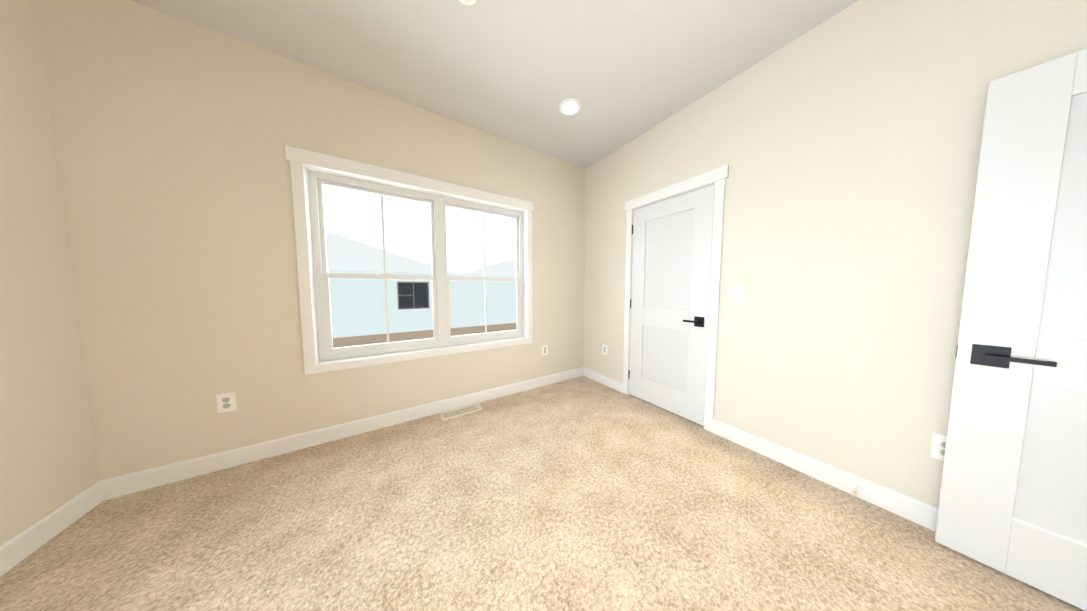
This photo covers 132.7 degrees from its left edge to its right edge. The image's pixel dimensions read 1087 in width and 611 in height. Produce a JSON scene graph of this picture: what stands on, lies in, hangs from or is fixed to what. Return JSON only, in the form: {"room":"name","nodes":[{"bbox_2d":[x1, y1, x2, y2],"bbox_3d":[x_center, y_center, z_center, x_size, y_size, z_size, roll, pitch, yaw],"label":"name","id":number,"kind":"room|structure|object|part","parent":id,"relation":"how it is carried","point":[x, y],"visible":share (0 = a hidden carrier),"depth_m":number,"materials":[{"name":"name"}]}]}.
{"room":"empty bedroom","nodes":[
{"label":"empty bedroom","id":0,"kind":"room"},
{"bbox_2d":[0,0,98,544],"bbox_3d":[-1.649,-0.188,-0.192,0.140,2.770,3.631,-2,5,-33],"label":"wall","id":1,"kind":"structure","parent":0,"point":[48,463],"depth_m":1.12,"materials":[{"name":"paint"}]},
{"bbox_2d":[0,479,107,576],"bbox_3d":[-1.578,1.135,-0.070,0.015,0.115,3.330,-2,5,-33],"label":"baseboard","id":2,"kind":"structure","parent":1,"relation":"attached to","point":[15,550],"depth_m":1.12,"materials":[{"name":"paint"}]},
{"bbox_2d":[36,0,585,479],"bbox_3d":[-1.008,-0.353,2.293,3.635,2.770,0.140,-2,5,-33],"label":"wall","id":3,"kind":"structure","parent":0,"point":[174,136],"depth_m":1.52,"materials":[{"name":"paint"}]},
{"bbox_2d":[216,392,236,412],"bbox_3d":[-2.092,0.642,1.570,0.078,0.122,0.008,-2,5,-33],"label":"electrical outlet","id":4,"kind":"object","parent":3,"relation":"attached to","point":[226,402],"visible":1,"depth_m":1.57,"materials":[{"name":"white plastic"}]},
{"bbox_2d":[104,367,583,498],"bbox_3d":[-0.966,0.976,2.316,3.635,0.115,0.015,-2,5,-33],"label":"baseboard","id":5,"kind":"structure","parent":3,"relation":"attached to","point":[121,485],"depth_m":1.75,"materials":[{"name":"paint"}]},
{"bbox_2d":[285,145,533,374],"bbox_3d":[-0.990,-0.336,2.298,1.990,1.625,0.173,-2,5,-33],"label":"window","id":6,"kind":"structure","parent":3,"relation":"in","point":[439,277],"depth_m":2.07,"materials":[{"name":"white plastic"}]},
{"bbox_2d":[330,199,515,344],"bbox_3d":[-1.019,-0.331,2.344,1.682,1.304,0.034,-2,5,-33],"label":"window panel","id":7,"kind":"object","parent":6,"relation":"attached to","point":[411,299],"visible":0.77,"depth_m":2.16,"materials":[{"name":"clear glass"}]},
{"bbox_2d":[542,345,547,355],"bbox_3d":[0.018,0.551,2.927,0.078,0.122,0.008,-2,5,-33],"label":"electrical outlet","id":8,"kind":"object","parent":3,"relation":"attached to","point":[544,349],"visible":1,"depth_m":2.93,"materials":[{"name":"white plastic"}]},
{"bbox_2d":[130,0,858,168],"bbox_3d":[-0.062,-1.687,0.733,3.915,0.100,3.631,-2,5,-33],"label":"ceiling","id":9,"kind":"structure","parent":0,"point":[623,72],"depth_m":1.57,"materials":[{"name":"paint"}]},
{"bbox_2d":[459,0,475,4],"bbox_3d":[-0.408,-1.651,1.240,0.140,0.041,0.140,-2,5,-33],"label":"ceiling light","id":10,"kind":"object","parent":9,"relation":"attached to","point":[468,2],"visible":0.94,"depth_m":1.28,"materials":[{"name":"white plastic"}]},
{"bbox_2d":[559,98,580,115],"bbox_3d":[0.231,-1.718,2.066,0.190,0.016,0.190,-2,5,-33],"label":"recessed light","id":11,"kind":"object","parent":9,"relation":"in","point":[569,100],"depth_m":2.05,"materials":[{"name":"paint"}]},
{"bbox_3d":[0.231,-1.712,2.067,0.132,0.003,0.132,-2,5,-33],"label":"recessed ceiling light","id":12,"kind":"part","parent":11,"relation":"part of","materials":[{"name":"white"}]},
{"bbox_2d":[0,376,1084,610],"bbox_3d":[-0.062,1.176,0.924,3.915,0.100,3.631,-2,5,-33],"label":"floor","id":13,"kind":"structure","parent":0,"point":[580,494],"depth_m":1.15,"materials":[{"name":"carpet"}]},
{"bbox_2d":[440,403,482,420],"bbox_3d":[-0.795,1.028,2.308,0.370,0.012,0.140,-2,5,-33],"label":"air vent register","id":14,"kind":"object","parent":13,"relation":"on","point":[477,405],"visible":1,"depth_m":2.29,"materials":[{"name":"beige metal"}]},
{"bbox_2d":[443,406,478,416],"bbox_3d":[-0.795,1.033,2.308,0.330,0.002,0.096,-2,5,-33],"label":"pan","id":15,"kind":"object","parent":14,"relation":"attached to","point":[460,413],"visible":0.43,"depth_m":2.30,"materials":[{"name":"brown"}]},
{"bbox_2d":[584,0,1086,507],"bbox_3d":[1.524,-0.324,1.849,0.140,2.770,3.631,-2,5,-33],"label":"wall","id":16,"kind":"structure","parent":0,"point":[846,144],"depth_m":1.37,"materials":[{"name":"paint"}]},
{"bbox_2d":[584,367,622,392],"bbox_3d":[0.739,0.929,3.009,0.015,0.115,0.653,-2,5,-33],"label":"baseboard","id":17,"kind":"structure","parent":16,"relation":"attached to","point":[617,385],"depth_m":2.96,"materials":[{"name":"paint"}]},
{"bbox_2d":[602,344,607,354],"bbox_3d":[0.763,0.550,2.954,0.008,0.122,0.078,-2,5,-33],"label":"electrical outlet","id":18,"kind":"object","parent":16,"relation":"attached to","point":[604,349],"visible":1,"depth_m":2.95,"materials":[{"name":"white plastic"}]},
{"bbox_2d":[628,225,632,378],"bbox_3d":[0.970,-0.024,2.620,0.042,1.692,0.012,-2,5,-33],"label":"door hinge","id":19,"kind":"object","parent":16,"relation":"in","point":[630,307],"depth_m":2.61,"materials":[{"name":"black metal"}]},
{"bbox_2d":[629,184,714,425],"bbox_3d":[1.185,0.008,2.305,0.137,2.020,0.761,-2,5,-33],"label":"closet door","id":20,"kind":"structure","parent":16,"relation":"in","point":[671,258],"depth_m":2.24,"materials":[{"name":"paint"}]},
{"bbox_3d":[1.342,0.138,2.070,0.137,0.086,0.182,-2,5,-33],"label":"closet door handle","id":21,"kind":"part","parent":20,"relation":"part of","materials":[{"name":"black metal"}]},
{"bbox_2d":[623,164,728,431],"bbox_3d":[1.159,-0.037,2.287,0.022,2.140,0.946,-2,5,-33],"label":"door frame","id":22,"kind":"structure","parent":16,"relation":"attached to","point":[718,176],"depth_m":1.97,"materials":[{"name":"paint"}]},
{"bbox_2d":[731,285,743,300],"bbox_3d":[1.472,-0.095,1.807,0.010,0.122,0.078,-2,5,-33],"label":"light switch","id":23,"kind":"object","parent":16,"relation":"attached to","point":[737,292],"visible":1,"depth_m":1.80,"materials":[{"name":"white plastic"}]},
{"bbox_2d":[712,419,937,531],"bbox_3d":[1.882,1.048,1.230,0.027,0.115,1.771,-2,5,-33],"label":"baseboard","id":24,"kind":"structure","parent":16,"relation":"attached to","point":[921,513],"depth_m":1.42,"materials":[{"name":"paint"}]},
{"bbox_2d":[852,484,859,491],"bbox_3d":[1.763,1.043,1.344,0.073,0.026,0.026,-2,5,-33],"label":"door stop","id":25,"kind":"object","parent":24,"relation":"attached to","point":[855,487],"visible":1,"depth_m":1.35,"materials":[{"name":"white plastic"}]},
{"bbox_2d":[930,433,946,460],"bbox_3d":[1.936,0.691,1.140,0.008,0.122,0.078,-2,5,-33],"label":"electrical outlet","id":26,"kind":"object","parent":16,"relation":"attached to","point":[938,446],"visible":0.33,"depth_m":1.16,"materials":[{"name":"white plastic"}]},
{"bbox_2d":[935,48,1086,610],"bbox_3d":[2.058,0.114,0.709,0.137,2.020,0.814,-2,5,-32],"label":"entry door","id":27,"kind":"structure","parent":16,"relation":"in","point":[1013,498],"depth_m":0.93,"materials":[{"name":"paint"}]},
{"bbox_3d":[1.889,0.210,0.983,0.137,0.086,0.182,-2,5,-32],"label":"entry door handle","id":28,"kind":"part","parent":27,"relation":"part of","materials":[{"name":"black metal"}]},
{"label":"outside","id":29,"kind":"structure","parent":0,"visible":0},
{"bbox_2d":[318,323,515,361],"bbox_3d":[-16.909,-0.116,26.309,80.000,0.200,57.345,-2,5,-33],"label":"ground","id":30,"kind":"structure","parent":29,"point":[382,338],"depth_m":7.98,"materials":[{"name":"brown soil"}]},
{"bbox_2d":[313,269,515,337],"bbox_3d":[-6.679,-0.355,12.240,30.000,2.150,8.000,-2,5,-33],"label":"building","id":31,"kind":"structure","parent":30,"relation":"on","point":[351,323],"depth_m":8.53,"materials":[{"name":"white"}]},
{"bbox_2d":[397,282,429,309],"bbox_3d":[-4.771,-0.372,8.738,1.020,0.990,0.100,-2,5,-33],"label":"frame","id":32,"kind":"object","parent":31,"relation":"attached to","point":[398,295],"depth_m":8.69,"materials":[{"name":"white plastic"}]},
{"bbox_2d":[398,283,427,307],"bbox_3d":[-4.809,-0.376,8.796,0.980,0.950,0.040,-2,5,-33],"label":"panel","id":33,"kind":"object","parent":32,"relation":"attached to","point":[419,293],"depth_m":8.77,"materials":[{"name":"black glass"}]},
{"bbox_2d":[311,231,515,275],"bbox_3d":[-6.679,-2.176,12.119,17.000,1.500,7.000,-2,5,-33],"label":"roof","id":34,"kind":"object","parent":31,"relation":"on","point":[358,253],"depth_m":8.39,"materials":[{"name":"white"}]}
]}

